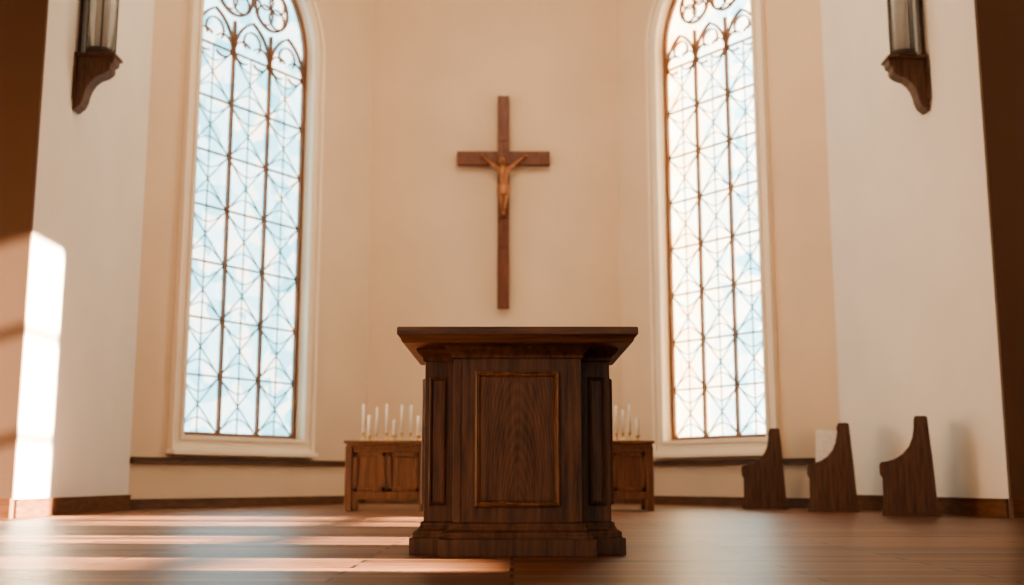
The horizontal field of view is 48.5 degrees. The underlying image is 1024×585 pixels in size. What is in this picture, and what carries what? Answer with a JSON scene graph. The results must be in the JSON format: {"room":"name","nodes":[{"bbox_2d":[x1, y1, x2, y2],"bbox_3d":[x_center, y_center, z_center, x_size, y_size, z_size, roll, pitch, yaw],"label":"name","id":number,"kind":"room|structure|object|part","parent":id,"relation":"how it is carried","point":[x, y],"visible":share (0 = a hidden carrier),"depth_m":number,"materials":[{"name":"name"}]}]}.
{"room":"house of worship","nodes":[
{"label":"house of worship","id":0,"kind":"room"},
{"bbox_2d":[0,0,48,518],"bbox_3d":[-6.500,-2.647,12.350,3.000,10.000,0.490,0,-9,0],"label":"wall","id":1,"kind":"structure","parent":0,"point":[23,23],"depth_m":11.88,"materials":[{"name":"brown paint"}]},
{"bbox_2d":[13,0,154,507],"bbox_3d":[-5.150,-2.392,13.894,0.300,10.000,3.440,0,-9,0],"label":"wall","id":2,"kind":"structure","parent":0,"point":[76,408],"depth_m":13.33,"materials":[{"name":"white paint"}]},
{"bbox_2d":[13,495,131,517],"bbox_3d":[-4.976,2.447,13.096,0.047,0.190,3.440,0,-9,0],"label":"baseboard","id":3,"kind":"structure","parent":2,"relation":"attached to","point":[32,507],"depth_m":12.70,"materials":[{"name":"brown wood"}]},
{"bbox_2d":[71,0,122,114],"bbox_3d":[-4.766,-3.282,13.210,0.468,2.467,0.340,0,-9,0],"label":"wall sconce","id":4,"kind":"object","parent":2,"relation":"attached to","point":[97,62],"visible":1,"depth_m":13.03,"materials":[{"name":"brown wood"}]},
{"bbox_3d":[-4.790,-3.603,13.262,0.420,1.817,0.340,0,-9,0],"label":"lantern frame","id":5,"kind":"part","parent":4,"relation":"part of","materials":[{"name":"metal"}]},
{"bbox_2d":[128,0,374,498],"bbox_3d":[-3.852,-1.775,17.636,0.340,10.000,4.726,-6,-11,33],"label":"wall","id":6,"kind":"structure","parent":0,"point":[348,26],"depth_m":17.95,"materials":[{"name":"paint"}]},
{"bbox_2d":[130,457,344,465],"bbox_3d":[-3.676,2.508,16.814,0.081,0.080,4.726,-6,-11,33],"label":"trim","id":7,"kind":"structure","parent":6,"relation":"attached to","point":[173,460],"depth_m":16.28,"materials":[{"name":"brown wood"}]},
{"bbox_2d":[166,449,317,457],"bbox_3d":[-3.850,2.342,16.516,0.180,0.070,2.837,-6,-11,33],"label":"sill","id":8,"kind":"structure","parent":6,"relation":"attached to","point":[168,451],"depth_m":16.27,"materials":[{"name":"paint"}]},
{"bbox_2d":[184,0,306,438],"bbox_3d":[-4.043,-1.661,17.303,0.100,7.686,2.357,-6,-11,33],"label":"tracery","id":9,"kind":"object","parent":6,"relation":"attached to","point":[233,37],"visible":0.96,"depth_m":17.59,"materials":[{"name":"brown metal"}]},
{"bbox_2d":[185,0,301,435],"bbox_3d":[-4.055,-1.659,17.311,0.010,7.666,2.337,-6,-11,33],"label":"stained glass","id":10,"kind":"object","parent":9,"relation":"in","point":[215,234],"visible":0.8,"depth_m":17.21,"materials":[{"name":"glass"}]},
{"bbox_2d":[185,39,302,435],"bbox_3d":[-4.036,-0.759,17.150,0.045,5.788,2.288,-6,-11,33],"label":"window lattice","id":11,"kind":"object","parent":10,"relation":"attached to","point":[248,110],"visible":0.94,"depth_m":17.15,"materials":[{"name":"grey metal"}]},
{"bbox_2d":[167,0,325,452],"bbox_3d":[-3.867,-1.683,17.191,0.100,8.132,2.797,-6,-11,33],"label":"surround","id":12,"kind":"object","parent":6,"relation":"attached to","point":[177,439],"visible":0.99,"depth_m":16.43,"materials":[{"name":"paint"}]},
{"bbox_2d":[130,496,365,509],"bbox_3d":[-3.693,3.077,16.731,0.040,0.130,4.726,-6,-11,33],"label":"baseboard","id":13,"kind":"structure","parent":6,"relation":"attached to","point":[298,500],"depth_m":16.27,"materials":[{"name":"brown wood"}]},
{"bbox_2d":[366,0,621,439],"bbox_3d":[-0.290,-1.444,19.646,4.260,10.000,0.300,0,-9,0],"label":"wall","id":14,"kind":"structure","parent":0,"point":[442,68],"depth_m":19.59,"materials":[{"name":"paint"}]},
{"bbox_2d":[366,499,622,502],"bbox_3d":[-0.290,3.398,18.676,4.260,0.130,0.040,0,-9,0],"label":"baseboard","id":15,"kind":"structure","parent":14,"relation":"attached to","point":[367,500],"depth_m":18.66,"materials":[{"name":"brown wood"}]},
{"bbox_2d":[457,96,549,308],"bbox_3d":[-0.146,-1.572,19.331,1.600,3.710,0.362,0,-9,0],"label":"crucifix","id":16,"kind":"object","parent":14,"relation":"attached to","point":[503,160],"visible":1,"depth_m":19.41,"materials":[{"name":"brown wood"}]},
{"bbox_2d":[0,503,1023,584],"bbox_3d":[0.000,1.563,6.533,16.600,0.200,25.400,0,-9,0],"label":"floor","id":17,"kind":"structure","parent":0,"point":[325,544],"depth_m":5.95,"materials":[{"name":"brown wood"}]},
{"bbox_2d":[344,440,654,510],"bbox_3d":[-0.160,2.346,14.562,3.900,0.868,0.760,0,-9,0],"label":"wooden cabinet","id":18,"kind":"object","parent":17,"relation":"on","point":[374,469],"visible":0.52,"depth_m":14.26,"materials":[{"name":"brown wood"}]},
{"bbox_2d":[361,404,364,439],"bbox_3d":[-1.900,1.651,14.525,0.090,0.490,0.088,0,-9,0],"label":"candlestick","id":19,"kind":"object","parent":18,"relation":"on","point":[363,405],"visible":0.84,"depth_m":14.52,"materials":[{"name":"white wax"}]},
{"bbox_2d":[366,413,371,439],"bbox_3d":[-1.820,1.718,14.497,0.084,0.350,0.084,0,-9,0],"label":"candlestick","id":20,"kind":"object","parent":18,"relation":"on","point":[368,435],"visible":0.81,"depth_m":14.48,"materials":[{"name":"white wax"}]},
{"bbox_2d":[375,407,377,439],"bbox_3d":[-1.730,1.675,14.543,0.090,0.450,0.088,0,-9,0],"label":"candlestick","id":21,"kind":"object","parent":18,"relation":"on","point":[376,424],"visible":0.82,"depth_m":14.53,"materials":[{"name":"white wax"}]},
{"bbox_2d":[385,404,387,439],"bbox_3d":[-1.600,1.650,14.515,0.090,0.490,0.088,0,-9,0],"label":"candlestick","id":22,"kind":"object","parent":18,"relation":"on","point":[386,419],"visible":0.85,"depth_m":14.50,"materials":[{"name":"white wax"}]},
{"bbox_2d":[391,418,396,439],"bbox_3d":[-1.500,1.744,14.488,0.084,0.294,0.084,0,-9,0],"label":"candlestick","id":23,"kind":"object","parent":18,"relation":"on","point":[393,435],"visible":0.81,"depth_m":14.47,"materials":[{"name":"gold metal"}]},
{"bbox_2d":[400,405,403,439],"bbox_3d":[-1.410,1.660,14.546,0.090,0.480,0.088,0,-9,0],"label":"candlestick","id":24,"kind":"object","parent":18,"relation":"on","point":[401,426],"visible":0.84,"depth_m":14.53,"materials":[{"name":"white wax"}]},
{"bbox_2d":[409,405,412,439],"bbox_3d":[-1.300,1.671,14.612,0.090,0.480,0.088,0,-9,0],"label":"candlestick","id":25,"kind":"object","parent":18,"relation":"on","point":[410,430],"visible":0.79,"depth_m":14.60,"materials":[{"name":"white wax"}]},
{"bbox_2d":[415,415,421,439],"bbox_3d":[-1.200,1.732,14.586,0.084,0.350,0.084,0,-9,0],"label":"candlestick","id":26,"kind":"object","parent":18,"relation":"on","point":[418,435],"visible":0.78,"depth_m":14.57,"materials":[{"name":"white wax"}]},
{"bbox_2d":[614,405,617,439],"bbox_3d":[1.330,1.661,14.522,0.090,0.470,0.088,0,-9,0],"label":"candlestick","id":27,"kind":"object","parent":18,"relation":"on","point":[616,431],"visible":0.8,"depth_m":14.51,"materials":[{"name":"white wax"}]},
{"bbox_2d":[621,409,624,439],"bbox_3d":[1.420,1.692,14.558,0.090,0.420,0.088,0,-9,0],"label":"candlestick","id":28,"kind":"object","parent":18,"relation":"on","point":[622,432],"visible":0.86,"depth_m":14.54,"materials":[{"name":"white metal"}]},
{"bbox_2d":[628,404,630,439],"bbox_3d":[1.500,1.652,14.531,0.090,0.490,0.088,0,-9,0],"label":"candlestick","id":29,"kind":"object","parent":18,"relation":"on","point":[629,417],"visible":0.84,"depth_m":14.52,"materials":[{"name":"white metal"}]},
{"bbox_2d":[634,418,640,439],"bbox_3d":[1.600,1.735,14.503,0.084,0.318,0.084,0,-9,0],"label":"candlestick","id":30,"kind":"object","parent":18,"relation":"on","point":[637,435],"visible":0.82,"depth_m":14.48,"materials":[{"name":"white wax"}]},
{"bbox_2d":[397,327,637,556],"bbox_3d":[0.028,0.834,6.247,1.220,1.146,1.200,0,-9,0],"label":"pulpit","id":31,"kind":"object","parent":17,"relation":"on","point":[517,433],"visible":1,"depth_m":5.85,"materials":[{"name":"brown wood"}]},
{"bbox_3d":[0.028,0.383,6.347,1.070,0.068,0.960,0,-9,0],"label":"cornice","id":32,"kind":"part","parent":31,"relation":"part of","materials":[{"name":"brown wood"}]},
{"bbox_3d":[0.028,0.749,5.835,0.440,0.694,0.022,0,-9,0],"label":"panel","id":33,"kind":"part","parent":31,"relation":"part of","materials":[{"name":"brown wood"}]},
{"bbox_2d":[741,428,787,508],"bbox_3d":[3.407,2.385,15.393,0.590,1.061,0.580,-2,-10,11],"label":"pew","id":34,"kind":"object","parent":17,"relation":"on","point":[764,481],"visible":0.99,"depth_m":15.09,"materials":[{"name":"brown wood"}]},
{"bbox_2d":[807,423,859,511],"bbox_3d":[3.913,2.142,13.917,0.590,1.061,0.530,-2,-10,15],"label":"pew","id":35,"kind":"object","parent":17,"relation":"on","point":[832,485],"visible":0.99,"depth_m":13.65,"materials":[{"name":"brown wood"}]},
{"bbox_2d":[879,416,940,515],"bbox_3d":[4.317,1.890,12.389,0.590,1.061,0.480,-3,-10,19],"label":"pew","id":36,"kind":"object","parent":17,"relation":"on","point":[908,479],"visible":1,"depth_m":12.14,"materials":[{"name":"brown wood"}]},
{"bbox_2d":[616,0,839,497],"bbox_3d":[3.281,-1.736,17.872,0.340,10.000,4.366,7,-12,-36],"label":"wall","id":37,"kind":"structure","parent":0,"point":[802,239],"depth_m":16.66,"materials":[{"name":"paint"}]},
{"bbox_2d":[645,0,780,453],"bbox_3d":[3.040,-1.668,17.816,0.100,8.306,2.527,7,-12,-36],"label":"surround","id":38,"kind":"object","parent":37,"relation":"attached to","point":[661,445],"visible":0.88,"depth_m":17.27,"materials":[{"name":"paint"}]},
{"bbox_2d":[663,0,765,439],"bbox_3d":[3.208,-1.708,17.950,0.100,7.989,2.087,7,-12,-36],"label":"tracery","id":39,"kind":"object","parent":37,"relation":"attached to","point":[695,46],"visible":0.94,"depth_m":18.15,"materials":[{"name":"brown metal"}]},
{"bbox_2d":[668,0,764,436],"bbox_3d":[3.220,-1.643,17.948,0.010,7.840,2.067,7,-12,-36],"label":"stained glass","id":40,"kind":"object","parent":39,"relation":"in","point":[678,27],"visible":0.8,"depth_m":17.89,"materials":[{"name":"glass"}]},
{"bbox_2d":[667,36,764,436],"bbox_3d":[3.202,-0.829,17.800,0.045,6.137,2.019,7,-12,-36],"label":"window lattice","id":41,"kind":"object","parent":40,"relation":"attached to","point":[746,134],"visible":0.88,"depth_m":17.82,"materials":[{"name":"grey metal"}]},
{"bbox_2d":[623,496,809,507],"bbox_3d":[3.129,3.114,16.957,0.040,0.130,4.366,7,-12,-36],"label":"baseboard","id":42,"kind":"structure","parent":37,"relation":"attached to","point":[672,500],"depth_m":17.18,"materials":[{"name":"brown wood"}]},
{"bbox_2d":[653,451,782,457],"bbox_3d":[3.024,2.443,17.126,0.180,0.070,2.567,7,-12,-36],"label":"sill","id":43,"kind":"structure","parent":37,"relation":"attached to","point":[739,453],"depth_m":17.04,"materials":[{"name":"paint"}]},
{"bbox_2d":[653,458,815,465],"bbox_3d":[3.112,2.545,17.039,0.081,0.080,4.366,7,-12,-36],"label":"trim","id":44,"kind":"structure","parent":37,"relation":"attached to","point":[785,460],"depth_m":16.94,"materials":[{"name":"brown wood"}]},
{"bbox_2d":[820,0,1009,513],"bbox_3d":[4.898,-2.339,14.218,0.300,10.000,3.798,1,-9,-9],"label":"wall","id":45,"kind":"structure","parent":0,"point":[916,322],"depth_m":13.58,"materials":[{"name":"white paint"}]},
{"bbox_2d":[881,0,930,114],"bbox_3d":[4.643,-3.326,13.556,0.468,2.467,0.340,0,-9,1],"label":"wall sconce","id":46,"kind":"object","parent":45,"relation":"attached to","point":[909,68],"visible":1,"depth_m":13.37,"materials":[{"name":"brown wood"}]},
{"bbox_3d":[4.667,-3.647,13.608,0.420,1.817,0.340,0,-9,1],"label":"lantern frame","id":47,"kind":"part","parent":46,"relation":"part of","materials":[{"name":"metal"}]},
{"bbox_2d":[857,495,1009,517],"bbox_3d":[4.727,2.497,13.394,0.047,0.190,3.798,1,-9,-9],"label":"baseboard","id":48,"kind":"structure","parent":45,"relation":"attached to","point":[984,507],"depth_m":12.30,"materials":[{"name":"brown wood"}]},
{"bbox_2d":[974,0,1023,517],"bbox_3d":[6.525,-2.627,12.468,2.950,10.000,0.450,0,-9,0],"label":"wall","id":49,"kind":"structure","parent":0,"point":[999,23],"depth_m":12.03,"materials":[{"name":"brown paint"}]}
]}

